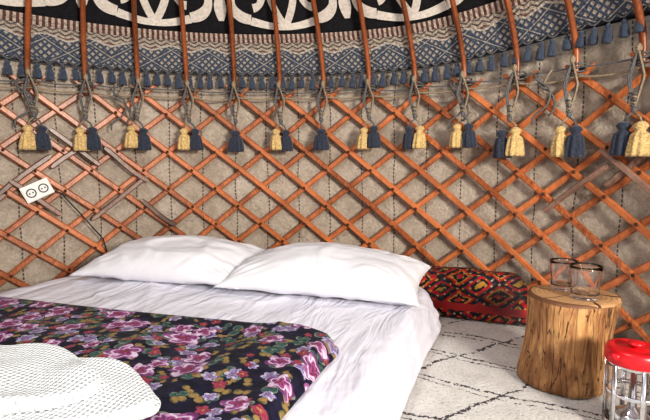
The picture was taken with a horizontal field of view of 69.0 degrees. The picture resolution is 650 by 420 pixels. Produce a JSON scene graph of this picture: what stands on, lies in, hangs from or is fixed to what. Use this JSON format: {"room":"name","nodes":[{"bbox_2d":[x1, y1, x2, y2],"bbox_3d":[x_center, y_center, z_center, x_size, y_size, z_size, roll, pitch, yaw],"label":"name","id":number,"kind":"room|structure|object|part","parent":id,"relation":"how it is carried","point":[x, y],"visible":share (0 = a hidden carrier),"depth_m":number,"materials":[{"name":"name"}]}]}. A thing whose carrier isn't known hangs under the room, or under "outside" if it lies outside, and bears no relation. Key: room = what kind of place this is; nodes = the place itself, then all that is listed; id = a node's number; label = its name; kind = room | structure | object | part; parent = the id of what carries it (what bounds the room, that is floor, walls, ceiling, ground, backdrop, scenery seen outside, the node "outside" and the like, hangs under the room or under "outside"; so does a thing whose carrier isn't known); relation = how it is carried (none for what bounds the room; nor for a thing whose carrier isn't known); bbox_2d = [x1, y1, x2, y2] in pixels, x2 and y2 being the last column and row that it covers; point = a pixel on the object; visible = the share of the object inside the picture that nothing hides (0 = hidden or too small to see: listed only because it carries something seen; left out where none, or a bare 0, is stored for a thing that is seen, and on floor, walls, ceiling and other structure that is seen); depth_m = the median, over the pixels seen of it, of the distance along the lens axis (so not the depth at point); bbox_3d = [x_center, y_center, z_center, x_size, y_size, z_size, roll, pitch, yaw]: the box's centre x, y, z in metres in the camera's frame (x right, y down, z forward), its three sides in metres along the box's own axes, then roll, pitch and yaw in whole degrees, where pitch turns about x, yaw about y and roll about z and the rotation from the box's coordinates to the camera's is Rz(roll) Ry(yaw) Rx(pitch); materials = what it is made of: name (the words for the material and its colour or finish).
{"room":"traditional dwelling","nodes":[
{"label":"traditional dwelling","id":0,"kind":"room"},
{"bbox_2d":[0,276,440,419],"bbox_3d":[-0.645,0.491,1.639,1.972,0.218,1.934,2,6,16],"label":"bed sheet","id":1,"kind":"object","parent":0,"point":[383,348],"depth_m":1.73,"materials":[{"name":"white fabric"}]},
{"bbox_2d":[68,235,265,288],"bbox_3d":[-0.735,0.231,2.364,0.900,0.198,0.477,2,6,16],"label":"pillow","id":2,"kind":"object","parent":1,"relation":"on","point":[177,259],"visible":0.92,"depth_m":2.21,"materials":[{"name":"white fabric"}]},
{"bbox_2d":[0,297,338,419],"bbox_3d":[-0.849,0.397,1.235,1.632,0.081,0.893,2,6,16],"label":"floral blanket","id":3,"kind":"object","parent":1,"relation":"on","point":[198,368],"visible":0.66,"depth_m":1.26,"materials":[{"name":"fabric"}]},
{"bbox_2d":[0,343,160,419],"bbox_3d":[-0.670,0.349,0.926,0.703,0.080,0.407,0,5,0],"label":"towel","id":4,"kind":"object","parent":3,"relation":"on","point":[39,381],"visible":1,"depth_m":0.91,"materials":[{"name":"white fabric"}]},
{"bbox_2d":[212,242,430,305],"bbox_3d":[0.005,0.257,2.125,0.890,0.200,0.467,2,6,18],"label":"pillow","id":5,"kind":"object","parent":1,"relation":"on","point":[320,269],"visible":1,"depth_m":1.97,"materials":[{"name":"white fabric"}]},
{"bbox_2d":[0,15,649,341],"bbox_3d":[-0.426,-0.081,1.595,4.053,1.400,2.668,-1,5,-6],"label":"wall","id":6,"kind":"structure","parent":0,"point":[600,219],"depth_m":2.63,"materials":[{"name":"beige fabric"}]},
{"bbox_2d":[19,177,106,252],"bbox_3d":[-1.386,0.167,2.552,0.418,0.687,0.036,-4,7,-35],"label":"power socket","id":7,"kind":"object","parent":6,"relation":"attached to","point":[32,192],"visible":0.94,"depth_m":2.45,"materials":[{"name":"white plastic"}]},
{"bbox_2d":[0,52,649,342],"bbox_3d":[-0.347,0.036,1.055,3.956,1.226,3.681,0,5,0],"label":"wall frame","id":8,"kind":"object","parent":6,"relation":"attached to","point":[638,175],"visible":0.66,"depth_m":2.57,"materials":[{"name":"brown wood"}]},
{"bbox_2d":[0,0,649,90],"bbox_3d":[-0.368,-0.760,1.413,3.882,0.366,2.794,0,5,0],"label":"band","id":9,"kind":"object","parent":6,"relation":"attached to","point":[485,29],"visible":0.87,"depth_m":2.53,"materials":[{"name":"blue fabric"}]},
{"bbox_2d":[0,55,649,129],"bbox_3d":[-0.347,-0.466,1.566,3.860,0.252,2.472,0,5,0],"label":"ropes","id":10,"kind":"object","parent":6,"relation":"attached to","point":[541,84],"visible":0.94,"depth_m":2.47,"materials":[{"name":"fabric"}]},
{"bbox_2d":[18,43,649,157],"bbox_3d":[-0.095,-0.482,2.337,3.223,0.450,0.926,1,5,10],"label":"tassels","id":11,"kind":"object","parent":6,"relation":"hanging from","point":[626,143],"visible":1,"depth_m":2.43,"materials":[{"name":"yellow fabric"}]},
{"bbox_2d":[19,0,649,100],"bbox_3d":[-0.347,-1.087,1.493,3.975,1.124,2.611,0,5,0],"label":"poles","id":12,"kind":"object","parent":6,"relation":"attached to","point":[637,5],"visible":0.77,"depth_m":2.45,"materials":[{"name":"brown wood"}]},
{"bbox_2d":[0,0,649,33],"bbox_3d":[-0.347,-1.185,1.371,3.916,0.907,2.782,0,5,0],"label":"ceiling","id":13,"kind":"structure","parent":0,"point":[69,10],"depth_m":2.52,"materials":[{"name":"black fabric"}]},
{"bbox_2d":[0,0,462,29],"bbox_3d":[-0.527,-1.025,1.363,3.641,0.282,2.494,-2,6,-18],"label":"applique","id":14,"kind":"object","parent":13,"relation":"attached to","point":[201,14],"visible":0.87,"depth_m":2.50,"materials":[{"name":"white fabric"}]},
{"label":"floor","id":15,"kind":"structure","parent":0,"visible":0},
{"bbox_2d":[399,315,605,419],"bbox_3d":[0.602,0.667,1.041,1.903,0.013,3.647,0,5,0],"label":"rug","id":16,"kind":"object","parent":15,"relation":"on","point":[469,372],"visible":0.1,"depth_m":1.64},
{"bbox_2d":[419,265,528,325],"bbox_3d":[0.734,0.414,2.394,0.617,0.229,0.190,2,6,23],"label":"cushion","id":17,"kind":"object","parent":16,"relation":"on","point":[458,292],"visible":0.85,"depth_m":2.31,"materials":[{"name":"fabric"}]},
{"bbox_2d":[517,285,621,398],"bbox_3d":[0.856,0.444,1.655,0.333,0.306,0.291,0,5,0],"label":"table","id":18,"kind":"object","parent":16,"relation":"on","point":[562,352],"visible":0.9,"depth_m":1.54,"materials":[{"name":"brown wood"}]},
{"bbox_2d":[550,258,578,291],"bbox_3d":[0.858,0.232,1.701,0.094,0.105,0.094,0,5,0],"label":"drinking glass","id":19,"kind":"object","parent":18,"relation":"on","point":[559,267],"visible":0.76,"depth_m":1.67,"materials":[{"name":"clear glass"}]},
{"bbox_2d":[569,262,602,300],"bbox_3d":[0.872,0.240,1.585,0.100,0.112,0.100,0,5,0],"label":"drinking glass","id":20,"kind":"object","parent":18,"relation":"on","point":[585,278],"visible":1,"depth_m":1.55,"materials":[{"name":"clear glass"}]},
{"bbox_2d":[601,338,649,419],"bbox_3d":[0.893,0.494,1.342,0.210,0.254,0.150,0,5,0],"label":"lantern","id":21,"kind":"object","parent":16,"relation":"on","point":[626,384],"visible":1,"depth_m":1.30,"materials":[{"name":"red"}]},
{"bbox_3d":[0.893,0.470,1.340,0.210,0.206,0.150,0,5,0],"label":"red lid and handle","id":22,"kind":"part","parent":21,"relation":"part of","materials":[{"name":"plastic"}]},
{"bbox_3d":[0.875,0.520,1.345,0.132,0.188,0.132,0,5,0],"label":"glass","id":23,"kind":"part","parent":21,"relation":"part of","materials":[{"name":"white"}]}
]}

